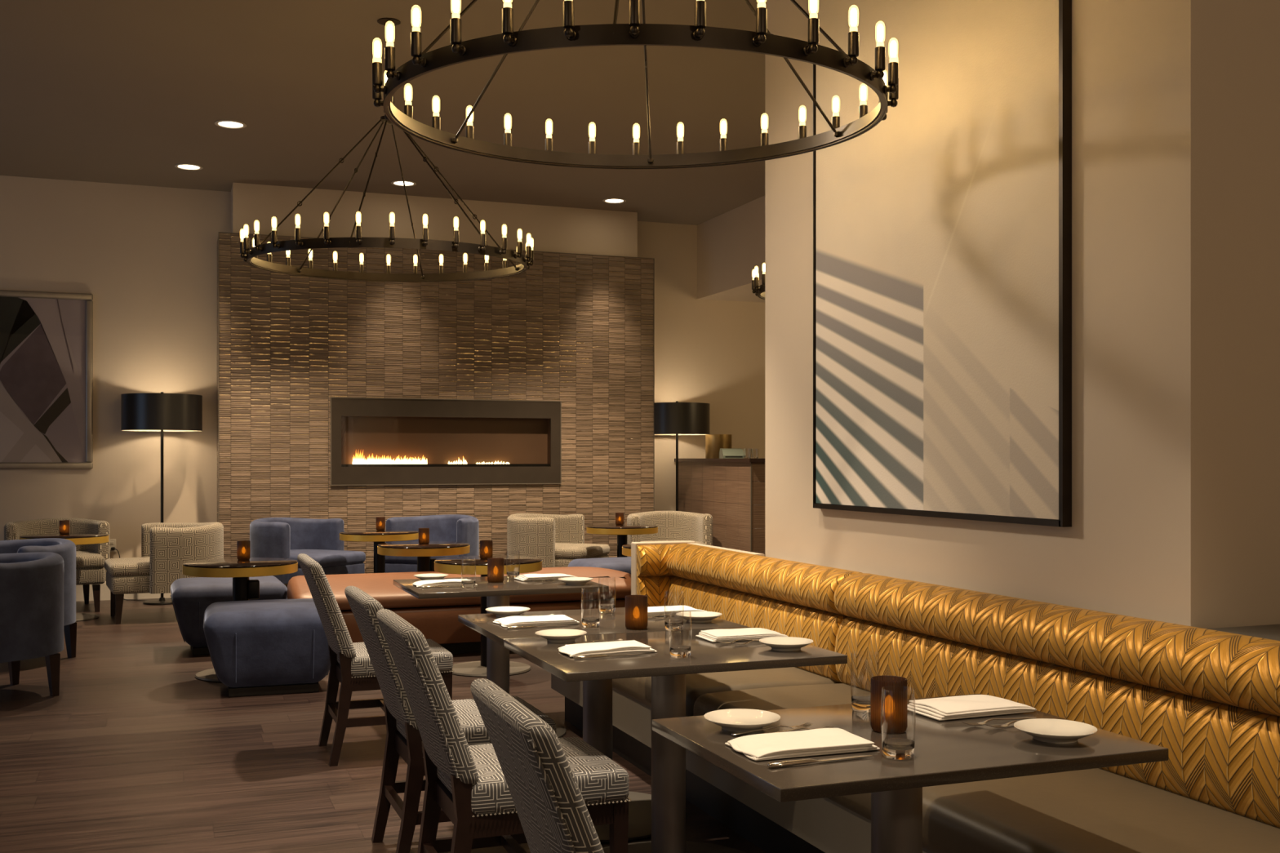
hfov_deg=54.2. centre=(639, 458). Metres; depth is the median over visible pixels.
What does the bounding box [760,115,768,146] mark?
bulb
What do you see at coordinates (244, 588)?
round table
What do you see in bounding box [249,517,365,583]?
tub chair
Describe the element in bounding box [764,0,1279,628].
wall pier
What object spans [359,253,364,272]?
bulb
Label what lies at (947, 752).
dining table
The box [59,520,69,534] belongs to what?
votive candle
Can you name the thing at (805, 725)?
fork
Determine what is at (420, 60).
socket
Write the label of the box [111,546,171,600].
power cord
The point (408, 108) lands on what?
bulb
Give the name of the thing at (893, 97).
socket
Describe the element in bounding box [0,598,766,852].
floor
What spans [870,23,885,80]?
bulb
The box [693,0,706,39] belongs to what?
socket
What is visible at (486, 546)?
votive candle
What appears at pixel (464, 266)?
bulb
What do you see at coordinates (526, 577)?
folded napkin
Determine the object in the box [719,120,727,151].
bulb
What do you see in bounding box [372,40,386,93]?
socket
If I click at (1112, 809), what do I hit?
seat cushion
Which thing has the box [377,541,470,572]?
round table
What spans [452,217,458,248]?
bulb
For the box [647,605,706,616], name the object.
folded napkin
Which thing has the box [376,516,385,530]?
votive candle
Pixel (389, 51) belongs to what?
socket
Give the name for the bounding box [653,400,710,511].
floor lamp
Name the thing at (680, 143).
bulb
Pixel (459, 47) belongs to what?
socket
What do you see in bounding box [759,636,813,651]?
plate
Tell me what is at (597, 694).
dining table
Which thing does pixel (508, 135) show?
bulb
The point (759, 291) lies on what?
ring chandelier
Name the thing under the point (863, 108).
bulb
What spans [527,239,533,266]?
bulb
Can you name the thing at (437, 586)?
table knife
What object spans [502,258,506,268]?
bulb
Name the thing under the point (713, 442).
ice bucket
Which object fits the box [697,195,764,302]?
wall
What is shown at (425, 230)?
bulb
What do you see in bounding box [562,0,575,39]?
socket
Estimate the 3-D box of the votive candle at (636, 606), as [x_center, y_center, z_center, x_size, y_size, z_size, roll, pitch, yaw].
[-0.013,0.556,4.521,0.082,0.118,0.082,0,0,29]
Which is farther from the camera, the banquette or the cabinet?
the cabinet
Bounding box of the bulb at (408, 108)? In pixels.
[404,85,413,118]
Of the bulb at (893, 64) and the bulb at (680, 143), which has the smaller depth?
the bulb at (893, 64)
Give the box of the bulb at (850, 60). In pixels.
[843,8,858,66]
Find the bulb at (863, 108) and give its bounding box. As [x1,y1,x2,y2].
[858,85,867,118]
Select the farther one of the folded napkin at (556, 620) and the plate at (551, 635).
the folded napkin at (556, 620)
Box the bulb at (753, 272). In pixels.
[751,270,757,293]
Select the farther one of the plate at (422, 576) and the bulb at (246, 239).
the bulb at (246, 239)
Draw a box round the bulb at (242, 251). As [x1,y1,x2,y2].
[240,230,247,258]
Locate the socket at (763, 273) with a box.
[761,263,764,288]
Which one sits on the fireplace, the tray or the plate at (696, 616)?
the tray
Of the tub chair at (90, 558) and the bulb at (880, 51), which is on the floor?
the tub chair at (90, 558)
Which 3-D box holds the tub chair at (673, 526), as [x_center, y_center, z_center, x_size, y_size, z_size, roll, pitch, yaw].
[0.301,0.958,12.873,0.855,0.805,0.938,0,0,-11]
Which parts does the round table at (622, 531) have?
post, glass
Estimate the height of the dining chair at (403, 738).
0.923 m
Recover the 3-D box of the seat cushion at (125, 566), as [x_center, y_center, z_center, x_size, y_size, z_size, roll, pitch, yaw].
[-4.108,0.911,10.699,0.840,0.119,0.725,0,0,-27]
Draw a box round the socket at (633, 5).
[628,0,639,38]
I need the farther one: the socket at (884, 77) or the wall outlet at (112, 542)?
the wall outlet at (112, 542)
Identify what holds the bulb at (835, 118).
attached to the ring chandelier at (762, 41)
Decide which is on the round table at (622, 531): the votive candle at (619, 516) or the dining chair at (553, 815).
the votive candle at (619, 516)
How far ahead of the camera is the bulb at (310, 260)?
8.18 m
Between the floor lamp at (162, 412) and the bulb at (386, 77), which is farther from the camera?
the floor lamp at (162, 412)
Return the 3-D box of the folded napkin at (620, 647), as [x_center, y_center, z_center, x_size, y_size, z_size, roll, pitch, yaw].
[-0.108,0.599,3.978,0.299,0.029,0.167,0,0,-21]
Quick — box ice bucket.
[705,434,732,458]
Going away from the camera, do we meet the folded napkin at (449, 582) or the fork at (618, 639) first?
the fork at (618, 639)
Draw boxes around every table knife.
[421,585,462,588]
[506,624,568,629]
[573,653,642,659]
[767,755,872,768]
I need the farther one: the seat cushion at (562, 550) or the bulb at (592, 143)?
the seat cushion at (562, 550)
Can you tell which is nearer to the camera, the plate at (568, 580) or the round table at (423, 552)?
the plate at (568, 580)
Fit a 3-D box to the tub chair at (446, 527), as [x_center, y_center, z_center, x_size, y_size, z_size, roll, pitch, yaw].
[-2.000,0.958,12.036,0.855,0.805,0.938,0,0,17]
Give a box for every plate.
[413,573,448,580]
[485,606,529,617]
[535,629,586,642]
[557,577,593,585]
[675,611,722,622]
[703,708,780,732]
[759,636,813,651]
[1013,718,1097,743]
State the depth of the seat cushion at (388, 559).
11.61 m
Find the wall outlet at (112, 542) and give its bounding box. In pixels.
[109,538,115,552]
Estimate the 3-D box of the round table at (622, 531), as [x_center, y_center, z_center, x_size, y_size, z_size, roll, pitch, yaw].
[-0.171,1.004,12.065,0.690,0.711,0.690,0,0,-21]
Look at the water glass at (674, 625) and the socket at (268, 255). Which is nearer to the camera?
the water glass at (674, 625)
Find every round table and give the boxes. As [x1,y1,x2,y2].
[19,533,108,622]
[182,557,297,682]
[339,529,418,573]
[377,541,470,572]
[434,555,542,677]
[586,524,657,557]
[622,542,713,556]
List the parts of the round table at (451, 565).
post, glass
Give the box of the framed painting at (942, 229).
[813,0,1071,527]
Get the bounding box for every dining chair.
[297,553,453,766]
[344,586,555,852]
[376,608,631,852]
[470,678,604,852]
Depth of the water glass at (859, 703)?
3.04 m
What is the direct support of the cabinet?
on the floor
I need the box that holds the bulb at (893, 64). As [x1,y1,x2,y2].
[884,40,897,93]
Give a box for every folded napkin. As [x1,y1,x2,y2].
[412,578,477,587]
[493,614,579,627]
[514,573,576,581]
[557,640,657,657]
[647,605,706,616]
[695,627,787,642]
[724,728,879,760]
[907,694,1036,720]
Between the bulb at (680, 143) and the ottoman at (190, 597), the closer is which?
the bulb at (680, 143)
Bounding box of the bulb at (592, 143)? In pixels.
[588,124,595,154]
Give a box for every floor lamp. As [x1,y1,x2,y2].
[120,391,202,604]
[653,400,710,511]
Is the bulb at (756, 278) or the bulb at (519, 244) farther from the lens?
the bulb at (756, 278)
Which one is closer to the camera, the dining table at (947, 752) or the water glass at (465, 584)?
the dining table at (947, 752)
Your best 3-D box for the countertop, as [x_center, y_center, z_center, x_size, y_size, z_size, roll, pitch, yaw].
[1.961,0.017,13.636,2.630,0.037,1.955,0,0,-21]
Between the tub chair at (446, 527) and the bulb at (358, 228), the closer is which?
the bulb at (358, 228)
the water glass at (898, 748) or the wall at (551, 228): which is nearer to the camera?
the water glass at (898, 748)
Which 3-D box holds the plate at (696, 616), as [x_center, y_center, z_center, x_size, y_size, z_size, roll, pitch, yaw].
[0.224,0.602,4.734,0.175,0.026,0.175,0,0,-21]
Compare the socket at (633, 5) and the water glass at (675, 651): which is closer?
the socket at (633, 5)
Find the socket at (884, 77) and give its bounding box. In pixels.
[878,72,888,119]
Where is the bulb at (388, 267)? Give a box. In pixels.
[386,255,391,273]
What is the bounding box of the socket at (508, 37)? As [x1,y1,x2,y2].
[502,0,516,46]
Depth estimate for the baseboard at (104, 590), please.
12.00 m
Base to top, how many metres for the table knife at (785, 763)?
0.010 m
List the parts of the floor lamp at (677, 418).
lamp shade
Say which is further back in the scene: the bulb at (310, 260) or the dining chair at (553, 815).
the bulb at (310, 260)
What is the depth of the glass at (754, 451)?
12.82 m
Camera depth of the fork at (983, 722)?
2.89 m
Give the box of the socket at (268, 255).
[266,253,271,262]
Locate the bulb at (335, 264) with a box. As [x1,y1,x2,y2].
[333,252,337,271]
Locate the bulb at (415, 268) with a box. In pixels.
[413,255,417,273]
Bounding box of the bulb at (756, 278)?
[754,266,760,290]
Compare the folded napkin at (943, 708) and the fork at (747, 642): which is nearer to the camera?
the folded napkin at (943, 708)
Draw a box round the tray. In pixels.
[341,463,550,466]
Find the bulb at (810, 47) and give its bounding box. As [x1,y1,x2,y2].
[803,0,818,55]
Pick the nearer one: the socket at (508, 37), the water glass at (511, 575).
the socket at (508, 37)
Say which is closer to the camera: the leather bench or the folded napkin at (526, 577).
the folded napkin at (526, 577)
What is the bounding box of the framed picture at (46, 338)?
[0,289,93,469]
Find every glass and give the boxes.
[461,558,475,587]
[506,551,519,578]
[581,588,599,627]
[598,577,615,613]
[664,591,684,631]
[668,613,691,657]
[744,448,751,458]
[751,448,759,458]
[850,652,879,712]
[880,688,915,759]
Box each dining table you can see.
[393,573,608,737]
[457,604,746,843]
[504,626,847,852]
[652,693,1168,852]
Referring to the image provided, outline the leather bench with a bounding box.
[287,566,631,653]
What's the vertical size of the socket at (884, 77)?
0.175 m
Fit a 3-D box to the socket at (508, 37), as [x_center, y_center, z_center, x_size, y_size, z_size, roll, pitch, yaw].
[-0.360,-1.227,3.441,0.044,0.174,0.046,0,0,-21]
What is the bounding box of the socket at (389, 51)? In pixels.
[384,23,399,80]
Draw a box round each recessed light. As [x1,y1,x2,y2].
[174,163,203,170]
[214,120,246,128]
[391,180,416,186]
[602,197,626,203]
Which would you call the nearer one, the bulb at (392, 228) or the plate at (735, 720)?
the plate at (735, 720)
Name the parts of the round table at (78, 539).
glass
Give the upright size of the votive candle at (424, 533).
0.118 m
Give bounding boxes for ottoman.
[169,575,287,655]
[203,598,329,697]
[568,556,631,573]
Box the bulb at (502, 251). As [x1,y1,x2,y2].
[499,225,506,254]
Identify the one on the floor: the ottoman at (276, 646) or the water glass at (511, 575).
the ottoman at (276, 646)
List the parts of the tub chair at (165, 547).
leg, leg, seat, backrest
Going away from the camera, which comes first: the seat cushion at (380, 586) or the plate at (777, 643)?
the plate at (777, 643)
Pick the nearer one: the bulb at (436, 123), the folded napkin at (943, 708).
the folded napkin at (943, 708)
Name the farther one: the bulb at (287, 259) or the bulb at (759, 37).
the bulb at (287, 259)
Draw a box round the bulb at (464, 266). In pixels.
[462,253,467,272]
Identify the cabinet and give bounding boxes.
[674,458,764,554]
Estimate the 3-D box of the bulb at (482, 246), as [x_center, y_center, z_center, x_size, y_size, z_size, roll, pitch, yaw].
[-0.891,-1.257,7.050,0.039,0.174,0.048,0,0,-21]
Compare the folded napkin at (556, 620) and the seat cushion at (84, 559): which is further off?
the seat cushion at (84, 559)
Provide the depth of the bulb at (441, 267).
8.44 m
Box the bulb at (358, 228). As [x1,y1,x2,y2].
[355,213,362,244]
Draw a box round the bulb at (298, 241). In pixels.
[294,215,302,246]
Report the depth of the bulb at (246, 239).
7.18 m
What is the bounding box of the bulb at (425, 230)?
[422,215,428,246]
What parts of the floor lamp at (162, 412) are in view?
lamp shade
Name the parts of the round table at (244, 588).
glass, post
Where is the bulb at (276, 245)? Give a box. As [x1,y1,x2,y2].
[271,217,279,248]
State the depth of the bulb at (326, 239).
6.77 m
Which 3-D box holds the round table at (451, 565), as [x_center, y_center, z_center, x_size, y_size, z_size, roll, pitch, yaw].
[-0.975,1.004,8.043,0.690,0.711,0.690,0,0,-21]
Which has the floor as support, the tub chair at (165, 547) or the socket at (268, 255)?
the tub chair at (165, 547)
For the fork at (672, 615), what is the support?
on the dining table at (597, 694)
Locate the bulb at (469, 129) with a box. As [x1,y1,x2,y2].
[465,107,474,138]
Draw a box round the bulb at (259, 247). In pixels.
[253,221,262,251]
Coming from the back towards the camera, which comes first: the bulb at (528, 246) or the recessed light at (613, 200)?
the recessed light at (613, 200)
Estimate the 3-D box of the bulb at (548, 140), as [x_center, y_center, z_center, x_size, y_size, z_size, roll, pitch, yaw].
[-0.362,-1.270,4.994,0.032,0.176,0.043,0,0,-21]
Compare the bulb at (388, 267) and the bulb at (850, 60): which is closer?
the bulb at (850, 60)
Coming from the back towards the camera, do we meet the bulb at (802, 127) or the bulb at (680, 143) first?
the bulb at (680, 143)
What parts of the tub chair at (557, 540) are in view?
seat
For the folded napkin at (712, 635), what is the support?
on the dining table at (668, 673)
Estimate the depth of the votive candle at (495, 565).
6.19 m
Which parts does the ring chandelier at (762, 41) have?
suspension rod, suspension rod, suspension rod, suspension rod, suspension rod, suspension rod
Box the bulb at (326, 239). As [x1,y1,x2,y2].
[323,213,330,244]
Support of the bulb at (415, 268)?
attached to the ring chandelier at (250, 255)
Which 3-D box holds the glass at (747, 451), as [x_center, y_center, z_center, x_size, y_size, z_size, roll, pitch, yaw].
[1.106,-0.052,12.814,0.072,0.100,0.072,0,0,-21]
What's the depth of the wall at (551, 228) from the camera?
12.68 m
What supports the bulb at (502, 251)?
attached to the ring chandelier at (250, 255)
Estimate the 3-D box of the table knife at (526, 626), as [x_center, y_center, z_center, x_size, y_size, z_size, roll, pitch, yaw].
[-0.367,0.609,4.538,0.241,0.010,0.019,0,0,-24]
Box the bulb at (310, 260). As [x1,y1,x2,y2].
[307,249,312,268]
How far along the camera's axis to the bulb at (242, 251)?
7.34 m
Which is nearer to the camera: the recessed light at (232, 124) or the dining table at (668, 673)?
the dining table at (668, 673)
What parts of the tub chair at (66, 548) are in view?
leg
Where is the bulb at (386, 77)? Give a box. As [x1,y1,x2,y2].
[383,74,392,119]
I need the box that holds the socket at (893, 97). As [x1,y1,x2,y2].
[886,78,898,106]
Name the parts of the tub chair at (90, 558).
backrest, leg, seat, leg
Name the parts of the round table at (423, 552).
post, glass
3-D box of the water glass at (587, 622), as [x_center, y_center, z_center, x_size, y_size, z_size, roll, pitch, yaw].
[-0.181,0.545,4.575,0.071,0.140,0.071,0,0,-2]
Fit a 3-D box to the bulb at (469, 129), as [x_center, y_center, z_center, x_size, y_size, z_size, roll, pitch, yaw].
[-0.646,-1.265,4.785,0.040,0.175,0.045,0,0,-21]
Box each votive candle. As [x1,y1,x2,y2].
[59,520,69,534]
[236,540,250,559]
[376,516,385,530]
[418,528,429,543]
[480,540,492,559]
[487,557,503,582]
[615,512,623,524]
[625,595,647,630]
[870,675,907,733]
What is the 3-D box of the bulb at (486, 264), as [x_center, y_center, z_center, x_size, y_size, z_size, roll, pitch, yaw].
[-1.023,-1.292,8.305,0.045,0.176,0.040,0,0,-21]
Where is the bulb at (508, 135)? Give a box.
[503,115,511,146]
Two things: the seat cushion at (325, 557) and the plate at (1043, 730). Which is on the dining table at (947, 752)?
the plate at (1043, 730)
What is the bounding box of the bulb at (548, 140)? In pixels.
[545,120,552,151]
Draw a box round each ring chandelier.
[240,17,533,282]
[372,0,898,168]
[751,263,764,299]
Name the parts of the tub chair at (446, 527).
seat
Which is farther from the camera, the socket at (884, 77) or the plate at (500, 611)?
the plate at (500, 611)
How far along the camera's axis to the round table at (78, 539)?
10.50 m
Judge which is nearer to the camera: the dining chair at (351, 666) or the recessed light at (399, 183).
the dining chair at (351, 666)
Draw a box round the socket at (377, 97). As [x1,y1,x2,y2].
[372,84,383,106]
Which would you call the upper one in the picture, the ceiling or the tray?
the ceiling
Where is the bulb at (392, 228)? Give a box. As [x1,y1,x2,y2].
[389,213,395,244]
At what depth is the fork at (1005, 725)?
2.85 m
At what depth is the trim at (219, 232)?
12.11 m
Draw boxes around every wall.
[0,175,764,582]
[217,232,653,587]
[231,182,637,257]
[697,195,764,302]
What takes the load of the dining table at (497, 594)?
on the floor
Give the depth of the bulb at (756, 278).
8.72 m
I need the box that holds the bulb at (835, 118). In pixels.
[831,97,839,128]
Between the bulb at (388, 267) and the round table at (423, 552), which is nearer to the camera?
the bulb at (388, 267)
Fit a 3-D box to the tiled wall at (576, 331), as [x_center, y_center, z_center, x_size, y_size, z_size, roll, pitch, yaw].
[-2.020,-0.390,12.881,4.416,3.500,0.570,0,0,-21]
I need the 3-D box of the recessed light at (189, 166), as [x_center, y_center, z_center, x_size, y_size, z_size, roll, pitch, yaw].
[-4.091,-2.645,11.336,0.244,0.010,0.244,0,0,-21]
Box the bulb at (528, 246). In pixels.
[524,234,531,262]
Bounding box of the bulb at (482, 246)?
[478,221,485,251]
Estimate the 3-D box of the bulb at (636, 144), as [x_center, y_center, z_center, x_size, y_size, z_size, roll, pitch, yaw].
[-0.015,-1.273,5.066,0.037,0.176,0.045,0,0,-21]
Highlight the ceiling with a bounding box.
[0,0,764,225]
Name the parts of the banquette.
panel, seat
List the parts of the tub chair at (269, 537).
seat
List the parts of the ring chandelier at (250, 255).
suspension rod, suspension rod, suspension rod, hub stem, suspension rod, suspension rod, suspension rod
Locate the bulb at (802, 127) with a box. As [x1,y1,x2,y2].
[798,107,806,138]
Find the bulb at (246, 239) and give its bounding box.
[243,225,251,254]
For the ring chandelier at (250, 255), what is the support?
hanging from the ceiling
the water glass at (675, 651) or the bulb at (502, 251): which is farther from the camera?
the bulb at (502, 251)
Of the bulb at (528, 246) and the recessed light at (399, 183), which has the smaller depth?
the bulb at (528, 246)
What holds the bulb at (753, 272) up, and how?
attached to the ring chandelier at (759, 291)
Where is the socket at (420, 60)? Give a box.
[410,8,426,66]
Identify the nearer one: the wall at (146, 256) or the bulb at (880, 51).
the bulb at (880, 51)
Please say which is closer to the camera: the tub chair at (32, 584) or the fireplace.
the tub chair at (32, 584)
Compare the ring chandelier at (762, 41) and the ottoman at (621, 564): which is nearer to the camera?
the ring chandelier at (762, 41)
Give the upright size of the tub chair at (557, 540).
0.805 m
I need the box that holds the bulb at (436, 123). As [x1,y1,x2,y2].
[431,97,440,129]
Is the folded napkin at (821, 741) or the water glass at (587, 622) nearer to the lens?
the folded napkin at (821, 741)
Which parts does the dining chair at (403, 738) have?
backrest, leg, seat rail, leg, seat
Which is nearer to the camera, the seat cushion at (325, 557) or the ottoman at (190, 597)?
the ottoman at (190, 597)
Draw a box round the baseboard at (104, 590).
[75,582,171,601]
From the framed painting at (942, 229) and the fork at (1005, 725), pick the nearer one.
the fork at (1005, 725)
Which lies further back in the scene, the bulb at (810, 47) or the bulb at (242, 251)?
the bulb at (242, 251)
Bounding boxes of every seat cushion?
[75,551,105,568]
[104,556,150,577]
[287,566,631,610]
[288,549,365,567]
[385,555,458,563]
[555,542,609,559]
[612,666,839,716]
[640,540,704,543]
[693,683,1279,852]
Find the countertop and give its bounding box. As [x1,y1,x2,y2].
[674,458,764,462]
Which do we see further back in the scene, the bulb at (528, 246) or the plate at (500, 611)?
the bulb at (528, 246)
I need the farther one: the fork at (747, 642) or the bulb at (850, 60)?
the fork at (747, 642)
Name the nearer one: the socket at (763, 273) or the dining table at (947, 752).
the dining table at (947, 752)
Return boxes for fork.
[564,639,622,645]
[647,613,671,617]
[652,614,678,618]
[718,639,759,643]
[731,640,759,644]
[731,722,812,735]
[763,724,835,733]
[961,716,1036,725]
[984,718,1055,728]
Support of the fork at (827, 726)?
on the dining table at (947, 752)
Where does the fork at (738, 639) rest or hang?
on the dining table at (668, 673)
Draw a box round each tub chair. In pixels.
[0,537,76,657]
[0,551,63,696]
[4,517,109,612]
[104,522,223,624]
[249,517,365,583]
[385,514,479,573]
[506,513,609,568]
[626,511,712,556]
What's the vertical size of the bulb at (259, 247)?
0.174 m
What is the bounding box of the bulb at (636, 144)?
[632,124,639,155]
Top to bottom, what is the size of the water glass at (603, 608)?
0.140 m
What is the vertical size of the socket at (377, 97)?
0.175 m
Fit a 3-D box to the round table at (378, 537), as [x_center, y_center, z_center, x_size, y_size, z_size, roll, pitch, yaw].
[-2.314,1.004,11.097,0.690,0.711,0.690,0,0,-21]
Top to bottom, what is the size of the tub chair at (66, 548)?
0.805 m
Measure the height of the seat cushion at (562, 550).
0.119 m
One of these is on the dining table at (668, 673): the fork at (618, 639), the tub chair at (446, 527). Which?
the fork at (618, 639)
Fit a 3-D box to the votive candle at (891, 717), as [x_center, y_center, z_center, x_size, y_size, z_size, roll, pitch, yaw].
[0.562,0.556,2.825,0.082,0.118,0.082,0,0,-21]
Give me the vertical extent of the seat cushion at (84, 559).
0.119 m
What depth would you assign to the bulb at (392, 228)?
6.77 m
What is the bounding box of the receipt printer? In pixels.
[719,448,743,458]
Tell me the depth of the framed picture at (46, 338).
11.81 m
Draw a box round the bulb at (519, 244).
[515,230,522,258]
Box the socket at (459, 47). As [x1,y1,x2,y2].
[450,0,466,55]
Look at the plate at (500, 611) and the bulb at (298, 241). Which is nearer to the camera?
the plate at (500, 611)
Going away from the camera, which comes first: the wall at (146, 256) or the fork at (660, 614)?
the fork at (660, 614)
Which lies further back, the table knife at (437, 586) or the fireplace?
the fireplace
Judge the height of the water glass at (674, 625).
0.140 m
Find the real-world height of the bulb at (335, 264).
0.176 m
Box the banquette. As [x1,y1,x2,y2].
[551,540,1279,852]
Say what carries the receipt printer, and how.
on the cabinet
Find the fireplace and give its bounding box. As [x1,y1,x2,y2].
[330,396,561,485]
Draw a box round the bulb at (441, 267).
[439,255,444,273]
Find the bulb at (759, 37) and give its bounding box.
[752,0,767,46]
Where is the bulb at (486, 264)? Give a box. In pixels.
[484,255,488,271]
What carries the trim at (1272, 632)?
attached to the wall
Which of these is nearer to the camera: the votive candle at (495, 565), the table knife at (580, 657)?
the table knife at (580, 657)
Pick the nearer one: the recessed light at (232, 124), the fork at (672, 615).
the fork at (672, 615)
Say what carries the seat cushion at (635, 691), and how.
on the banquette
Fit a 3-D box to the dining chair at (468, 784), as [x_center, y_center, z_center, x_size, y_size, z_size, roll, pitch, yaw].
[-0.416,0.898,3.653,0.668,0.923,0.477,0,0,-21]
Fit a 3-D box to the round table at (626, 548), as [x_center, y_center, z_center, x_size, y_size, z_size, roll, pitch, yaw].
[0.211,1.004,9.334,0.690,0.711,0.690,0,0,-21]
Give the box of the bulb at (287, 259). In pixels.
[285,250,290,266]
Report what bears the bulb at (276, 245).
attached to the ring chandelier at (250, 255)
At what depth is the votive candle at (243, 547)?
8.02 m
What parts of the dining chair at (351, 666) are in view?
backrest, leg, leg, seat rail, seat, nailhead trim, leg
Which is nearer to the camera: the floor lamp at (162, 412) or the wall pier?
the wall pier
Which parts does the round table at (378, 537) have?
glass, post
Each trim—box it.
[218,231,654,522]
[1206,624,1279,640]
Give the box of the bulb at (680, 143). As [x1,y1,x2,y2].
[676,124,684,154]
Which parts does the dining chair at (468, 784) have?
backrest, leg, leg, seat rail, seat, nailhead trim, leg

